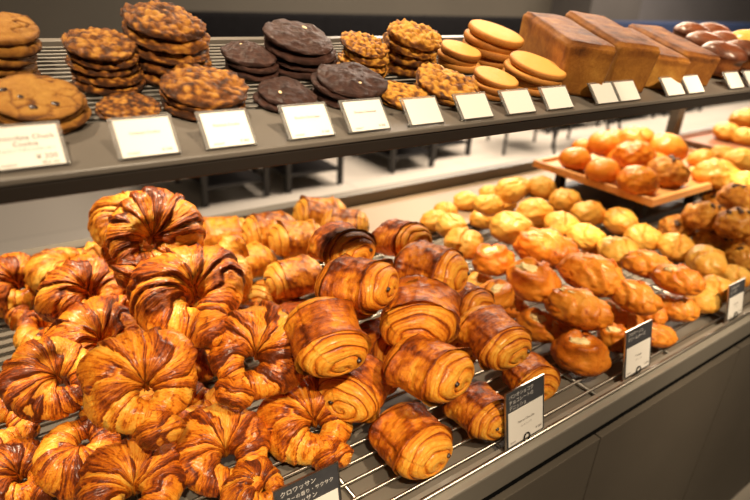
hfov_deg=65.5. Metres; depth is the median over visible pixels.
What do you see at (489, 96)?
biscuit
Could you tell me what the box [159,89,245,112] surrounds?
cookie
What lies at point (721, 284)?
roll
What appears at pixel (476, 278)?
roll
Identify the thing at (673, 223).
roll
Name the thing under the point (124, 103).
cookie
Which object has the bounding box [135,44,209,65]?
cookie
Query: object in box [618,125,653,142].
roll
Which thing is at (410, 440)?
roll
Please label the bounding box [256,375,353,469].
croissant
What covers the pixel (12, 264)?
croissant
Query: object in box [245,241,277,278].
roll
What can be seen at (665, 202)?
serving board
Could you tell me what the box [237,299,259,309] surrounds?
croissant
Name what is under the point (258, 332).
croissant
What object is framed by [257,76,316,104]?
cookie
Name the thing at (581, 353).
bun
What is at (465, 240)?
roll
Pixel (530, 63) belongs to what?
biscuit
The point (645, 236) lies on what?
roll
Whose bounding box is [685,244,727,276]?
roll
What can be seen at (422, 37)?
cookie
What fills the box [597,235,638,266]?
roll
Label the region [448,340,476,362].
roll
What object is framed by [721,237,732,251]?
roll
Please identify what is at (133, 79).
cookie
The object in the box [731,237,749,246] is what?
roll
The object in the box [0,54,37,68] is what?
cookie
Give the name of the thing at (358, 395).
roll
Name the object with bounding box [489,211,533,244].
roll
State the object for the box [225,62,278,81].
cookie
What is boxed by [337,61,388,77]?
cookie
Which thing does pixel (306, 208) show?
roll
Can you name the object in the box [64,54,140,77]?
cookie
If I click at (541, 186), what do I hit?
roll
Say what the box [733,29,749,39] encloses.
loaf
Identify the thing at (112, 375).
croissant
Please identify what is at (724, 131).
bun
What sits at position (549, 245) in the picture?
bun
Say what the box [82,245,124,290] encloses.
croissant
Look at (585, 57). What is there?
bread loaf
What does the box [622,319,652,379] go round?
sign
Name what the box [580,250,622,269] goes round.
roll
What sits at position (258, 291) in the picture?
croissant
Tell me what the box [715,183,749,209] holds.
roll
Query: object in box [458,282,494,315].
roll
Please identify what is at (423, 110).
price card
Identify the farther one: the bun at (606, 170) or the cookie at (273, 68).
the bun at (606, 170)
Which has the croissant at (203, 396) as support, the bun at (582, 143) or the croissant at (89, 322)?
the croissant at (89, 322)
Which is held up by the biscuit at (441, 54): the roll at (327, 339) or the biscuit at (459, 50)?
the biscuit at (459, 50)
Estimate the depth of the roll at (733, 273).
1.29 m
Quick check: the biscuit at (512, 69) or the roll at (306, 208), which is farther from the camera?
the roll at (306, 208)
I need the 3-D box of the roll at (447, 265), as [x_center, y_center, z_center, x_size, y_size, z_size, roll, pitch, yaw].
[0.087,0.029,0.919,0.120,0.081,0.111,23,31,35]
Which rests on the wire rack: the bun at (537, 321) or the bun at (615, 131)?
the bun at (537, 321)
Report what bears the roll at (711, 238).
on the wire rack
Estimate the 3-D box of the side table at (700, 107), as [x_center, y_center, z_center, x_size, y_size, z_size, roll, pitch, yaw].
[4.064,-2.179,8.097,0.950,0.450,0.600,-14,30,-33]
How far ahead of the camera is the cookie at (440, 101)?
0.69 m
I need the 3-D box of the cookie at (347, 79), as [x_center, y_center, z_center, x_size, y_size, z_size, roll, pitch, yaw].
[-0.026,-0.189,0.647,0.075,0.029,0.078,23,32,36]
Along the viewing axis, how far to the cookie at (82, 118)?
0.48 m
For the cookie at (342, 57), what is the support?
on the cookie at (383, 75)
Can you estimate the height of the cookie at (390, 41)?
0.032 m
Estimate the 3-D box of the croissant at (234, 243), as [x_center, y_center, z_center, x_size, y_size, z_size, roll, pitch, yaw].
[-0.284,0.047,0.990,0.166,0.100,0.143,-10,28,-27]
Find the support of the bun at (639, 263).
on the wire rack
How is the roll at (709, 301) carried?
on the wire rack
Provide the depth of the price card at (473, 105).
0.67 m
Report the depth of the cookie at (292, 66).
0.68 m
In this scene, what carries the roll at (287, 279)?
on the croissant at (258, 291)
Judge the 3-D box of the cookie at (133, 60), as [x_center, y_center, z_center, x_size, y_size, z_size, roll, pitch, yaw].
[-0.261,-0.189,0.560,0.063,0.024,0.058,-10,28,-27]
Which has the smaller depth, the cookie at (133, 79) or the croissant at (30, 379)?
the cookie at (133, 79)
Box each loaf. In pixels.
[517,11,616,97]
[565,11,660,92]
[624,27,690,89]
[628,24,720,85]
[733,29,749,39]
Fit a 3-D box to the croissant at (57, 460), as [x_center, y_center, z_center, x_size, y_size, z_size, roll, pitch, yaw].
[-0.359,0.251,0.709,0.096,0.081,0.104,23,31,35]
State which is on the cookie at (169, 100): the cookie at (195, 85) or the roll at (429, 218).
the cookie at (195, 85)
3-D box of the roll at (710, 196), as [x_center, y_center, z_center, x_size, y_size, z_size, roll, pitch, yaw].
[1.019,-0.140,1.728,0.089,0.078,0.099,4,25,2]
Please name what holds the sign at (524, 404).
on the wire rack
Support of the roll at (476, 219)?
on the wire rack
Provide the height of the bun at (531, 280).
0.079 m
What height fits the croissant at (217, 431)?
0.085 m
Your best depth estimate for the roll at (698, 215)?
1.46 m
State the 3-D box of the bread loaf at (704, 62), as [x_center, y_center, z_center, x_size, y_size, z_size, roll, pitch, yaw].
[0.530,-0.357,1.057,0.075,0.085,0.205,0,25,-8]
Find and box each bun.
[472,243,514,276]
[480,279,514,308]
[505,294,529,317]
[506,257,561,302]
[512,226,579,269]
[515,307,552,342]
[541,317,579,342]
[543,285,613,330]
[550,329,611,376]
[555,252,625,297]
[558,147,591,170]
[571,139,591,154]
[585,158,620,183]
[587,131,620,156]
[597,322,627,353]
[603,149,622,169]
[605,299,643,329]
[608,129,621,135]
[610,279,663,315]
[612,140,656,167]
[616,165,659,195]
[620,250,672,278]
[639,308,667,324]
[648,263,706,295]
[650,133,688,160]
[651,322,677,347]
[656,152,665,157]
[657,293,700,321]
[686,148,716,166]
[691,158,739,190]
[711,145,733,159]
[712,122,738,141]
[722,148,749,170]
[728,108,749,127]
[730,171,749,186]
[731,127,749,145]
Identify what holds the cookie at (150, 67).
on the cookie at (151, 79)
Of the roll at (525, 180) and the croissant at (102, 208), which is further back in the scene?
the roll at (525, 180)
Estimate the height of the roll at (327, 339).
0.080 m
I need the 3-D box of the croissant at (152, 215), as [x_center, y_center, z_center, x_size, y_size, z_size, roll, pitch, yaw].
[-0.317,-0.025,0.838,0.139,0.124,0.109,-16,31,-35]
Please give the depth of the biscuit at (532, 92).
0.78 m
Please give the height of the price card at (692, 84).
0.028 m
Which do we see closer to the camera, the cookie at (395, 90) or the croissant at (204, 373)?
the cookie at (395, 90)
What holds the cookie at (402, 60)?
on the cookie at (395, 69)
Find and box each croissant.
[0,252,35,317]
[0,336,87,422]
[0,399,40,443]
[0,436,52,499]
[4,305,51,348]
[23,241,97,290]
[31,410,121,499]
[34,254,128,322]
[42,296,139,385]
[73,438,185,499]
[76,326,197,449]
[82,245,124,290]
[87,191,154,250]
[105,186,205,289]
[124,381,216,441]
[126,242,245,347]
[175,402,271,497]
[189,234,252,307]
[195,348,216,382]
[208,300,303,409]
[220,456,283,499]
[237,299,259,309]
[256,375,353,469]
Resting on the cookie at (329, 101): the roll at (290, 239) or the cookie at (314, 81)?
the cookie at (314, 81)
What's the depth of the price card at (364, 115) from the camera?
0.59 m
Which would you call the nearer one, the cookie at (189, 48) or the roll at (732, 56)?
the cookie at (189, 48)
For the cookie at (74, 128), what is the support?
on the display shelf at (95, 166)
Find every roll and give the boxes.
[202,216,244,245]
[241,209,294,249]
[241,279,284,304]
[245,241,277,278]
[263,254,321,300]
[268,218,320,258]
[280,298,307,312]
[283,296,370,377]
[292,195,345,224]
[307,221,376,264]
[314,253,398,314]
[314,354,397,422]
[320,207,369,231]
[356,311,372,319]
[359,317,391,360]
[368,402,452,479]
[371,219,431,256]
[379,275,460,346]
[382,333,474,406]
[393,240,469,292]
[419,209,444,231]
[434,201,457,213]
[435,212,467,237]
[443,227,483,260]
[443,381,504,440]
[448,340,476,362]
[453,191,477,210]
[455,304,531,370]
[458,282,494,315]
[467,270,492,286]
[469,210,491,228]
[472,194,504,216]
[479,185,495,194]
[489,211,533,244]
[494,178,526,203]
[502,203,517,210]
[502,351,560,400]
[511,177,529,195]
[515,198,553,225]
[528,175,556,198]
[534,225,544,228]
[544,211,579,236]
[548,188,581,211]
[566,223,606,250]
[570,200,605,224]
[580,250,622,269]
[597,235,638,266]
[603,207,638,234]
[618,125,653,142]
[623,223,662,250]
[646,155,690,187]
[657,214,695,237]
[657,233,694,261]
[673,22,710,37]
[681,201,722,231]
[684,285,721,313]
[685,31,724,46]
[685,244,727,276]
[691,230,723,249]
[700,191,725,210]
[701,41,747,76]
[702,22,730,32]
[702,274,732,302]
[712,31,738,41]
[712,207,749,239]
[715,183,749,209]
[720,264,749,286]
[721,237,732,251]
[724,243,749,270]
[728,40,749,74]
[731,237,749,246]
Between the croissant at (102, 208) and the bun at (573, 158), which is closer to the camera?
the croissant at (102, 208)
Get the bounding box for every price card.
[0,121,70,172]
[107,114,181,161]
[194,108,256,150]
[277,102,335,141]
[338,97,390,134]
[399,95,444,127]
[452,91,493,120]
[497,88,536,115]
[538,85,573,110]
[587,81,618,105]
[610,79,640,102]
[658,77,684,96]
[681,74,704,94]
[722,71,744,89]
[741,70,749,87]
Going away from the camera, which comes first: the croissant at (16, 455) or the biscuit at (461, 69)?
the croissant at (16, 455)
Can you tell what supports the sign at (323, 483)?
on the wire rack
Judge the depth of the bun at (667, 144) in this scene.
1.78 m
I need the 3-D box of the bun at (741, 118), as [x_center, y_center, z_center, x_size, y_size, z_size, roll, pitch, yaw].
[1.690,-0.600,2.662,0.133,0.092,0.118,9,26,12]
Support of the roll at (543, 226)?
on the wire rack
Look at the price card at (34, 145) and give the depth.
0.43 m
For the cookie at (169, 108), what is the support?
on the display shelf at (95, 166)
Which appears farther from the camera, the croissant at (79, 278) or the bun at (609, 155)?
the bun at (609, 155)
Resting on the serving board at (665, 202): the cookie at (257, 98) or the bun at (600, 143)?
the bun at (600, 143)
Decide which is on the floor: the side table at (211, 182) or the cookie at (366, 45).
the side table at (211, 182)
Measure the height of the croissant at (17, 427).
0.056 m
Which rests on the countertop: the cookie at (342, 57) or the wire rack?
the wire rack
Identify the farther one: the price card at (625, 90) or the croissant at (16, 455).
the price card at (625, 90)
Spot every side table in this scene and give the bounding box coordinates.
[174,167,269,207]
[252,157,343,193]
[351,144,435,173]
[426,138,471,160]
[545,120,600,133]
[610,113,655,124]
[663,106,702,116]
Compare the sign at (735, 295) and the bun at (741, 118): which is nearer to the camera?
the sign at (735, 295)
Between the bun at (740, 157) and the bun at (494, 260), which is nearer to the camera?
the bun at (494, 260)
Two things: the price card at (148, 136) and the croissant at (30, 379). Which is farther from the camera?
the croissant at (30, 379)
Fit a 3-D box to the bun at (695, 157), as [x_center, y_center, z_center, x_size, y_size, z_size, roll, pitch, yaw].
[1.135,-0.317,2.023,0.098,0.068,0.086,6,25,6]
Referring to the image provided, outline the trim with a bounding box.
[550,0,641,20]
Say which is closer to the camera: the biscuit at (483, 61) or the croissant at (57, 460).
the croissant at (57, 460)
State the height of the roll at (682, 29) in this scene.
0.062 m
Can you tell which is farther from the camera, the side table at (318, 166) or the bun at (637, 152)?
the side table at (318, 166)
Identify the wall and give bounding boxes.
[0,0,749,37]
[187,11,522,36]
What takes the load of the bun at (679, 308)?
on the wire rack
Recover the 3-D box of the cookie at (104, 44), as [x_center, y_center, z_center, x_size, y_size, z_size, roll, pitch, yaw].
[-0.262,-0.196,0.553,0.064,0.026,0.064,0,25,-7]
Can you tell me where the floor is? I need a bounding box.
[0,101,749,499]
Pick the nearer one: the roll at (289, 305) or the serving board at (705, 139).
the roll at (289, 305)
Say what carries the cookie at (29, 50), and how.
on the cookie at (15, 63)
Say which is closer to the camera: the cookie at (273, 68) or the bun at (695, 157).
the cookie at (273, 68)
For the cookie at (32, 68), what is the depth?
0.53 m
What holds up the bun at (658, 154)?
on the serving board at (665, 202)
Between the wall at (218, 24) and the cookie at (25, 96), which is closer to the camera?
the cookie at (25, 96)
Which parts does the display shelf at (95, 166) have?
panel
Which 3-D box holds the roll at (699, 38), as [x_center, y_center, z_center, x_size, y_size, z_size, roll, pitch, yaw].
[0.634,-0.389,1.124,0.074,0.061,0.075,18,29,29]
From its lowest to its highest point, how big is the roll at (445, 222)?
0.053 m
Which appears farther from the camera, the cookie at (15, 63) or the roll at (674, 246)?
the roll at (674, 246)
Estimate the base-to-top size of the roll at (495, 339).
0.070 m
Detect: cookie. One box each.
[0,12,39,46]
[0,39,41,57]
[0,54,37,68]
[0,62,37,75]
[0,69,40,78]
[0,73,82,120]
[0,91,86,123]
[0,105,91,129]
[0,123,79,133]
[60,27,136,61]
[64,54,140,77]
[66,50,138,69]
[70,68,143,86]
[71,75,145,95]
[94,106,144,119]
[96,91,161,117]
[120,0,205,41]
[121,21,210,55]
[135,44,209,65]
[138,56,212,75]
[143,71,160,85]
[159,62,248,109]
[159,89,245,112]
[161,97,246,120]
[220,40,276,67]
[225,58,278,74]
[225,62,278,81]
[253,91,278,111]
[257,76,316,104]
[262,18,333,55]
[264,36,336,65]
[276,56,337,72]
[277,65,311,80]
[310,72,381,99]
[312,86,381,108]
[317,62,387,98]
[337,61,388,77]
[338,51,387,73]
[340,30,389,58]
[343,47,388,66]
[381,98,402,109]
[382,80,429,108]
[383,32,437,59]
[386,60,416,77]
[387,18,441,51]
[388,47,436,68]
[414,82,455,106]
[415,62,479,101]
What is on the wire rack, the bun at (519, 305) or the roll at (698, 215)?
the bun at (519, 305)
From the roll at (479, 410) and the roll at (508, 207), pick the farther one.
the roll at (508, 207)
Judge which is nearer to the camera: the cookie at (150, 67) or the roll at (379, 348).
the cookie at (150, 67)
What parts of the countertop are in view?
door, edge trim, door, door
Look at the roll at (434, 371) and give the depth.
0.73 m
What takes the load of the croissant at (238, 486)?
on the wire rack
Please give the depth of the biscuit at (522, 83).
0.78 m
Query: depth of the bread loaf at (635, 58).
0.87 m
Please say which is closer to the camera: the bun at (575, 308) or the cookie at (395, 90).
the cookie at (395, 90)
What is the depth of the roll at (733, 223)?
1.39 m
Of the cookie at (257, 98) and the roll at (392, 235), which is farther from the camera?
the roll at (392, 235)
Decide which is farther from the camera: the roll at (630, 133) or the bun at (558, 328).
the roll at (630, 133)
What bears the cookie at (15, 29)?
on the cookie at (29, 50)
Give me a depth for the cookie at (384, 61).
0.71 m
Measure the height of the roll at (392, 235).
0.076 m
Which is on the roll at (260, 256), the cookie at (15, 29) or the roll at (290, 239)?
the roll at (290, 239)
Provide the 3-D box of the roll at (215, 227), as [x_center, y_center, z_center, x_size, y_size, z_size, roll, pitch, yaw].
[-0.334,-0.027,1.274,0.139,0.087,0.140,-6,27,-20]
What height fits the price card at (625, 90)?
0.028 m
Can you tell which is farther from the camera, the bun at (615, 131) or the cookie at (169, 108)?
the bun at (615, 131)
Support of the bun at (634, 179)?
on the serving board at (665, 202)
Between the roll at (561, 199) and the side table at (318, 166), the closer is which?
the roll at (561, 199)
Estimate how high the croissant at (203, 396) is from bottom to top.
0.068 m
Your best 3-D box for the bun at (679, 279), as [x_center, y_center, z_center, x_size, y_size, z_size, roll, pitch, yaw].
[0.585,0.057,1.130,0.100,0.058,0.064,25,32,38]
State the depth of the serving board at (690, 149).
2.10 m
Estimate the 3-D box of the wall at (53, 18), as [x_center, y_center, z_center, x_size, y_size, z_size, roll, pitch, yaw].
[2.016,-3.834,8.362,22.000,3.000,0.200,-14,30,-33]
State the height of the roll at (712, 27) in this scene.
0.061 m
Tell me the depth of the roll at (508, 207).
1.64 m
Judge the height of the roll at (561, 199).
0.064 m
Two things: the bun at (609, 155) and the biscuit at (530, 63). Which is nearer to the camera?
the biscuit at (530, 63)
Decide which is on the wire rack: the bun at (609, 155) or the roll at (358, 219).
the roll at (358, 219)
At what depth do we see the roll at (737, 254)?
1.37 m
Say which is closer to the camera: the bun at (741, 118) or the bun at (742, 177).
the bun at (742, 177)
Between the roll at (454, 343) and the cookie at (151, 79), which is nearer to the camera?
the cookie at (151, 79)
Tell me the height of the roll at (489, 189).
0.054 m
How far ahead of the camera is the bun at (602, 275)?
1.07 m
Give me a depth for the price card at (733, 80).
1.02 m
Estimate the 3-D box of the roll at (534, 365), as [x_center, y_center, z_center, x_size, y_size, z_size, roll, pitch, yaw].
[0.245,0.197,0.917,0.085,0.069,0.097,-4,26,-15]
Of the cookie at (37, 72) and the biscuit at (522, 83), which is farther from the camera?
the biscuit at (522, 83)
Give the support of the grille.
attached to the display shelf at (95, 166)
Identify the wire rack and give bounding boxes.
[0,192,749,499]
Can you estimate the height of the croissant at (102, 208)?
0.082 m
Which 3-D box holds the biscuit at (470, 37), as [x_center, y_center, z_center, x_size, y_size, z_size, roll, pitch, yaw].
[0.174,-0.314,0.878,0.083,0.030,0.083,3,25,0]
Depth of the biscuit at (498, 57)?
0.85 m
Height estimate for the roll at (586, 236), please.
0.056 m
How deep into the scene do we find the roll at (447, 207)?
1.56 m
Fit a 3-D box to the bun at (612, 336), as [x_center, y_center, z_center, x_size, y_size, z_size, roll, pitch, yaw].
[0.435,0.156,1.051,0.054,0.050,0.064,-13,29,-31]
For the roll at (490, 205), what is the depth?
1.42 m
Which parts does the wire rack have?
rail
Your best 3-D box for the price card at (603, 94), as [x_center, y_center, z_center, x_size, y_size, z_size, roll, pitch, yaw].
[0.318,-0.218,0.812,0.052,0.028,0.023,-14,30,-33]
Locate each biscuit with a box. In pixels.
[437,49,477,66]
[438,57,480,73]
[440,40,480,61]
[462,38,508,62]
[463,29,517,54]
[468,19,523,48]
[471,75,517,95]
[473,66,518,89]
[478,57,503,69]
[479,90,500,100]
[502,67,561,90]
[503,58,561,85]
[509,51,566,80]
[518,85,540,96]
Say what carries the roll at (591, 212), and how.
on the wire rack
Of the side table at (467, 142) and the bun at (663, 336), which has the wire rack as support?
the bun at (663, 336)
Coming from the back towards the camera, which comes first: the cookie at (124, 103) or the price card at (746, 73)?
the price card at (746, 73)
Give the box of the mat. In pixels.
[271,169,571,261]
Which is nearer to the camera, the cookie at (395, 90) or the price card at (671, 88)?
the cookie at (395, 90)
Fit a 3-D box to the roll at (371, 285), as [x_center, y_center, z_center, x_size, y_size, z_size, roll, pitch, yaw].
[-0.025,0.046,0.812,0.111,0.078,0.105,14,27,22]
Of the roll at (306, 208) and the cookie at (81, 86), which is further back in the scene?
the roll at (306, 208)
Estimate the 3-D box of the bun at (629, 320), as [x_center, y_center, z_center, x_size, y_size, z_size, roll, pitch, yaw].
[0.469,0.127,1.113,0.058,0.053,0.095,-12,29,-29]
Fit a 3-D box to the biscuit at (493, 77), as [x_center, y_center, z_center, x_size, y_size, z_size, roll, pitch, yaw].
[0.156,-0.222,0.752,0.060,0.024,0.059,-20,34,-41]
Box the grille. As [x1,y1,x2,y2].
[36,41,473,121]
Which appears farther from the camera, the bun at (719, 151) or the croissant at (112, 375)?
the bun at (719, 151)
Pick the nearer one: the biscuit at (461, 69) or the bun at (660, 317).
the biscuit at (461, 69)
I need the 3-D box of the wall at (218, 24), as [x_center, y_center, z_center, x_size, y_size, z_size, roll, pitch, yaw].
[0.068,-1.731,5.830,4.600,1.120,0.640,-14,30,-33]
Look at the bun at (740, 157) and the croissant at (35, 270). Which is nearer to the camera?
the croissant at (35, 270)
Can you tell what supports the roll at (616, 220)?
on the wire rack
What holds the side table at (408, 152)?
on the floor
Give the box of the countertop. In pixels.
[0,125,749,499]
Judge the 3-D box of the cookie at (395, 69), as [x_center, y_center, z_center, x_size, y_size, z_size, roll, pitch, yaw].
[0.040,-0.248,0.782,0.073,0.025,0.074,-6,26,-19]
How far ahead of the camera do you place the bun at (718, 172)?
1.69 m
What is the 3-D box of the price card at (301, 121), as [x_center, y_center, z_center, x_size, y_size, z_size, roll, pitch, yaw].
[-0.064,-0.122,0.555,0.051,0.030,0.025,-14,30,-33]
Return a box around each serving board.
[533,153,712,224]
[680,130,749,149]
[682,147,715,192]
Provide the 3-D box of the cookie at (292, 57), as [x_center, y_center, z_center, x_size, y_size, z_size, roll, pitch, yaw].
[-0.090,-0.242,0.698,0.086,0.031,0.084,-12,29,-30]
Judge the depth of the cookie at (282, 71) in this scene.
0.68 m
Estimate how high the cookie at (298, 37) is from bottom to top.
0.034 m
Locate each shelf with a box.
[0,35,749,204]
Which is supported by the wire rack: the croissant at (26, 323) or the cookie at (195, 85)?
the croissant at (26, 323)
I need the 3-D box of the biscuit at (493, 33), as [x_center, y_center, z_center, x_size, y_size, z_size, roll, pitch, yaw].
[0.181,-0.323,0.871,0.087,0.034,0.084,-14,30,-32]
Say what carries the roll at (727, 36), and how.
on the display shelf at (95, 166)
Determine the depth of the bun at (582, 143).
1.86 m
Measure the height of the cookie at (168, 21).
0.036 m
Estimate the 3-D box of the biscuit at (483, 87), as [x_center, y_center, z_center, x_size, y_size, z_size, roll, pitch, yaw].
[0.155,-0.214,0.754,0.062,0.021,0.061,-16,31,-35]
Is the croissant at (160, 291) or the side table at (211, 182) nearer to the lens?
the croissant at (160, 291)
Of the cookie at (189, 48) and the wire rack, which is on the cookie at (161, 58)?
the cookie at (189, 48)
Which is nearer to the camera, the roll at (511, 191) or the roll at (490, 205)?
the roll at (490, 205)
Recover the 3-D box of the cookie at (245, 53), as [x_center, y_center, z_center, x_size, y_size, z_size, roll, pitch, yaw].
[-0.143,-0.223,0.660,0.058,0.025,0.062,18,29,29]
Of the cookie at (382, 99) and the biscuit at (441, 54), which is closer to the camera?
the cookie at (382, 99)
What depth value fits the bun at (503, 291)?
1.03 m
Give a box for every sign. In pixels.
[272,461,341,499]
[504,374,543,451]
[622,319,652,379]
[725,278,745,321]
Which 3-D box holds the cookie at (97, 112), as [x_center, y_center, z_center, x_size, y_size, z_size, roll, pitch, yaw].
[-0.227,-0.128,0.531,0.054,0.013,0.052,13,27,19]
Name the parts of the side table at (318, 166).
leg, leg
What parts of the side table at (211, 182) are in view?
leg, leg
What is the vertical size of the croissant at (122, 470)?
0.073 m
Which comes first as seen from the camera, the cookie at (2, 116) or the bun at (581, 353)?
the cookie at (2, 116)
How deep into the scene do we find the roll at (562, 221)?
1.34 m
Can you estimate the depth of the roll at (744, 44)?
1.09 m
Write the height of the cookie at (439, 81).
0.036 m
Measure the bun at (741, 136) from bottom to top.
0.076 m
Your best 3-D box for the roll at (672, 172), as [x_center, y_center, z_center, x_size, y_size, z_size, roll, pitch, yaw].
[0.835,-0.225,1.672,0.116,0.092,0.121,-13,30,-32]
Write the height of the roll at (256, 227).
0.081 m
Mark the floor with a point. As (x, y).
(48, 221)
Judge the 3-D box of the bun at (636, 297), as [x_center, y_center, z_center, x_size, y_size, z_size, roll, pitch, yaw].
[0.470,0.084,1.056,0.061,0.056,0.101,-15,31,-35]
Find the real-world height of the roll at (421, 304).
0.083 m
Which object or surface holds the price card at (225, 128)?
on the display shelf at (95, 166)
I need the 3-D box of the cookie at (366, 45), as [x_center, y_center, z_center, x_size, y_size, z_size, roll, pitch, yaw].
[-0.013,-0.256,0.725,0.057,0.029,0.063,22,31,34]
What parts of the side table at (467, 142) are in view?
leg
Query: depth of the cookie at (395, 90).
0.67 m
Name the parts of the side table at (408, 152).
leg, leg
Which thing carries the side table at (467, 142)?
on the floor
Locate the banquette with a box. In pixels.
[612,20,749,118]
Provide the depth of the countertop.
1.13 m
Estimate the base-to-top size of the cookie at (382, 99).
0.016 m
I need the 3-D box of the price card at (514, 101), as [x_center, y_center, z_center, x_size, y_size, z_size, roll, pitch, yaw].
[0.175,-0.181,0.716,0.053,0.028,0.023,-14,30,-33]
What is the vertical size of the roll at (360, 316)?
0.070 m
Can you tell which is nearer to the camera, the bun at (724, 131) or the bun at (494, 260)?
the bun at (494, 260)

